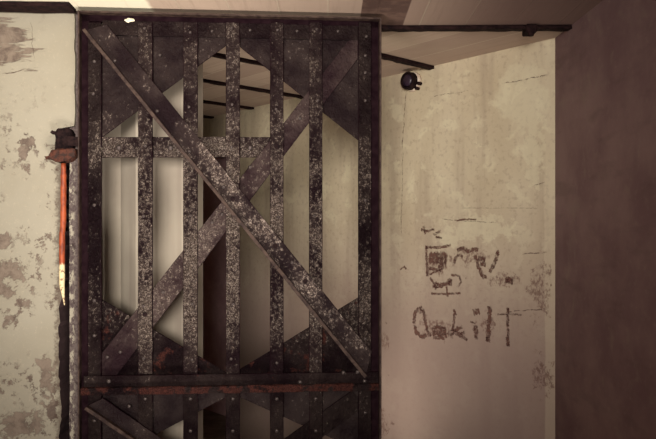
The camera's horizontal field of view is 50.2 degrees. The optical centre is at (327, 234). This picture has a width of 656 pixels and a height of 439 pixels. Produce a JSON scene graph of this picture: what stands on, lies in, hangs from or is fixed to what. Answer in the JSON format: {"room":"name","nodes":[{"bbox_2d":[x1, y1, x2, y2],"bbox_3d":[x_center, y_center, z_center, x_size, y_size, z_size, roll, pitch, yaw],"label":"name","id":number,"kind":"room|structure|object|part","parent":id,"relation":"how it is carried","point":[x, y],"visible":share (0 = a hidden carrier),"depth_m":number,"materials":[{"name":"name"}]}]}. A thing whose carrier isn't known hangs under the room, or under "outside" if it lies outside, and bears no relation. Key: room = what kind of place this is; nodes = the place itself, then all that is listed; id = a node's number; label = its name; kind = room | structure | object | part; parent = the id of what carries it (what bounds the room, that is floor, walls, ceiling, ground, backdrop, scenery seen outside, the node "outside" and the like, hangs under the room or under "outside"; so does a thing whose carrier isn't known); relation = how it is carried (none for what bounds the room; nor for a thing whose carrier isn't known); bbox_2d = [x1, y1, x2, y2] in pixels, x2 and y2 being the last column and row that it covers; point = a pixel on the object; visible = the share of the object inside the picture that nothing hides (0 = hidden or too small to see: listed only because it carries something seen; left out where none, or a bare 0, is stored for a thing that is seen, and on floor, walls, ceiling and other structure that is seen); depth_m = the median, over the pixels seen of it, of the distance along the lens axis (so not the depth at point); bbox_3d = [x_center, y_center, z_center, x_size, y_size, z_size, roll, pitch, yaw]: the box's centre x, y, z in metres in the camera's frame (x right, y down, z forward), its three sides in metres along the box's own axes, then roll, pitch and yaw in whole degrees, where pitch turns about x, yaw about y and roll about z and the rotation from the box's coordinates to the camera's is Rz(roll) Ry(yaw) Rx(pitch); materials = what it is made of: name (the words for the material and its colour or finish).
{"room":"prison interior","nodes":[
{"label":"prison interior","id":0,"kind":"room"},
{"bbox_2d":[0,12,76,438],"bbox_3d":[-1.552,0.275,2.785,1.196,2.250,0.290,0,0,0],"label":"wall pier","id":1,"kind":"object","parent":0,"point":[38,58],"visible":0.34,"depth_m":2.64,"materials":[{"name":"beige paint"}]},
{"bbox_2d":[45,128,77,162],"bbox_3d":[-0.996,-0.336,2.672,0.125,0.130,0.139,0,0,0],"label":"bracket","id":2,"kind":"object","parent":1,"relation":"attached to","point":[65,151],"visible":0.84,"depth_m":2.61,"materials":[{"name":"black metal"}]},
{"bbox_2d":[59,163,66,304],"bbox_3d":[-0.996,-0.003,2.630,0.029,0.532,0.024,0,0,0],"label":"rod","id":3,"kind":"object","parent":2,"relation":"hanging from","point":[63,187],"visible":1,"depth_m":2.62,"materials":[{"name":"orange paint"}]},
{"bbox_2d":[78,10,381,438],"bbox_3d":[-0.364,0.261,2.663,1.138,2.189,0.063,0,0,-4],"label":"iron gate","id":4,"kind":"object","parent":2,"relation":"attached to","point":[135,382],"visible":1,"depth_m":2.66,"materials":[{"name":"metal"}]},
{"bbox_3d":[-0.612,0.717,2.670,0.498,0.298,0.007,0,0,-4],"label":"gusset plate","id":5,"kind":"part","parent":4,"relation":"part of","materials":[{"name":"paint"}]},
{"bbox_3d":[-0.625,0.394,2.668,0.471,0.304,0.007,0,0,-4],"label":"gusset plate","id":6,"kind":"part","parent":4,"relation":"part of","materials":[{"name":"paint"}]},
{"bbox_3d":[-0.610,-0.574,2.670,0.502,0.417,0.007,0,0,-4],"label":"gusset plate","id":7,"kind":"part","parent":4,"relation":"part of","materials":[{"name":"paint"}]},
{"bbox_3d":[-0.368,-0.781,2.678,0.969,0.056,0.014,0,0,-4],"label":"rail","id":8,"kind":"part","parent":4,"relation":"part of","materials":[{"name":"brown metal"}]},
{"bbox_3d":[-0.359,0.559,2.657,1.112,0.066,0.010,0,0,-4],"label":"rail","id":9,"kind":"part","parent":4,"relation":"part of","materials":[{"name":"brown metal"}]},
{"bbox_3d":[-0.123,0.708,2.706,0.492,0.263,0.007,0,0,-4],"label":"gusset plate","id":10,"kind":"part","parent":4,"relation":"part of","materials":[{"name":"paint"}]},
{"bbox_3d":[-0.115,0.397,2.707,0.478,0.313,0.007,0,0,-4],"label":"gusset plate","id":11,"kind":"part","parent":4,"relation":"part of","materials":[{"name":"paint"}]},
{"bbox_3d":[-0.122,-0.579,2.706,0.493,0.429,0.007,0,0,-4],"label":"gusset plate","id":12,"kind":"part","parent":4,"relation":"part of","materials":[{"name":"paint"}]},
{"bbox_2d":[69,11,77,438],"bbox_3d":[-0.963,0.275,2.788,0.038,2.250,0.268,0,0,0],"label":"door frame","id":13,"kind":"structure","parent":1,"relation":"attached to","point":[73,174],"depth_m":2.65,"materials":[{"name":"brown metal"}]},
{"bbox_2d":[121,80,180,438],"bbox_3d":[-2.309,0.275,4.746,0.274,2.250,4.980,0,0,-42],"label":"wall","id":14,"kind":"structure","parent":0,"point":[166,170],"depth_m":2.90,"materials":[{"name":"beige paint"}]},
{"bbox_2d":[102,63,202,438],"bbox_3d":[-1.415,0.275,3.065,1.770,2.250,0.250,0,0,0],"label":"wall","id":15,"kind":"structure","parent":0,"point":[111,167],"depth_m":2.94,"materials":[{"name":"beige paint"}]},
{"bbox_2d":[203,157,225,415],"bbox_3d":[-0.748,0.300,5.334,0.200,2.200,1.090,0,0,-42],"label":"doorway","id":16,"kind":"object","parent":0,"point":[214,265],"visible":0.04,"depth_m":5.53,"materials":[{"name":"brown paint"}]},
{"bbox_2d":[0,0,602,118],"bbox_3d":[-2.587,-0.950,3.721,9.008,0.200,11.842,0,0,0],"label":"ceiling","id":17,"kind":"structure","parent":0,"point":[392,12],"depth_m":2.74,"materials":[{"name":"paint"}]},
{"bbox_2d":[0,1,75,13],"bbox_3d":[-1.547,-0.841,2.565,1.205,0.018,0.089,0,0,-2],"label":"girder","id":18,"kind":"object","parent":17,"relation":"attached to","point":[5,6],"visible":1,"depth_m":2.56,"materials":[{"name":"brown metal"}]},
{"bbox_2d":[203,100,253,109],"bbox_3d":[-0.920,-0.842,4.302,1.109,0.016,0.040,0,0,-41],"label":"girder","id":19,"kind":"object","parent":17,"relation":"attached to","point":[204,101],"visible":0.23,"depth_m":4.48,"materials":[{"name":"black metal"}]},
{"bbox_2d":[212,53,262,65],"bbox_3d":[-0.233,-0.842,3.530,1.120,0.016,0.040,0,0,-41],"label":"girder","id":20,"kind":"object","parent":17,"relation":"attached to","point":[217,55],"visible":0.12,"depth_m":3.36,"materials":[{"name":"black metal"}]},
{"bbox_2d":[203,79,303,98],"bbox_3d":[-0.572,-0.842,3.916,1.110,0.016,0.040,0,0,-41],"label":"girder","id":21,"kind":"object","parent":17,"relation":"attached to","point":[213,82],"visible":0.37,"depth_m":4.02,"materials":[{"name":"black metal"}]},
{"bbox_2d":[382,53,433,69],"bbox_3d":[0.200,-0.840,3.243,0.860,0.019,0.040,0,0,-41],"label":"girder","id":22,"kind":"object","parent":17,"relation":"attached to","point":[395,59],"visible":0.46,"depth_m":3.39,"materials":[{"name":"black metal"}]},
{"bbox_2d":[382,24,571,36],"bbox_3d":[0.062,-0.827,2.856,1.848,0.046,0.068,0,0,1],"label":"pipe","id":23,"kind":"object","parent":17,"relation":"attached to","point":[528,30],"visible":0.43,"depth_m":2.83,"materials":[{"name":"black metal"}]},
{"bbox_2d":[203,38,554,438],"bbox_3d":[-1.032,0.275,5.380,0.160,2.250,6.200,0,0,-42],"label":"wall","id":24,"kind":"structure","parent":0,"point":[476,140],"depth_m":3.45,"materials":[{"name":"beige paint"}]},
{"bbox_2d":[400,72,421,91],"bbox_3d":[0.424,-0.791,3.595,0.065,0.102,0.106,0,0,-42],"label":"wall fitting","id":25,"kind":"object","parent":24,"relation":"attached to","point":[410,81],"visible":1,"depth_m":3.57,"materials":[{"name":"black metal"}]},
{"bbox_2d":[400,218,512,296],"bbox_3d":[0.608,0.113,3.432,0.004,0.386,0.691,0,0,-42],"label":"painted word","id":26,"kind":"object","parent":24,"relation":"attached to","point":[433,255],"visible":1,"depth_m":3.46,"materials":[{"name":"red paint"}]},
{"bbox_2d":[412,306,521,346],"bbox_3d":[0.653,0.432,3.383,0.002,0.202,0.648,0,0,-42],"label":"painted word","id":27,"kind":"object","parent":24,"relation":"attached to","point":[489,312],"visible":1,"depth_m":3.42,"materials":[{"name":"red paint"}]},
{"bbox_2d":[555,0,655,438],"bbox_3d":[1.188,0.275,0.547,0.325,2.250,5.501,0,0,-1],"label":"wall","id":28,"kind":"structure","parent":0,"point":[605,65],"depth_m":2.50,"materials":[{"name":"paint"}]}
]}

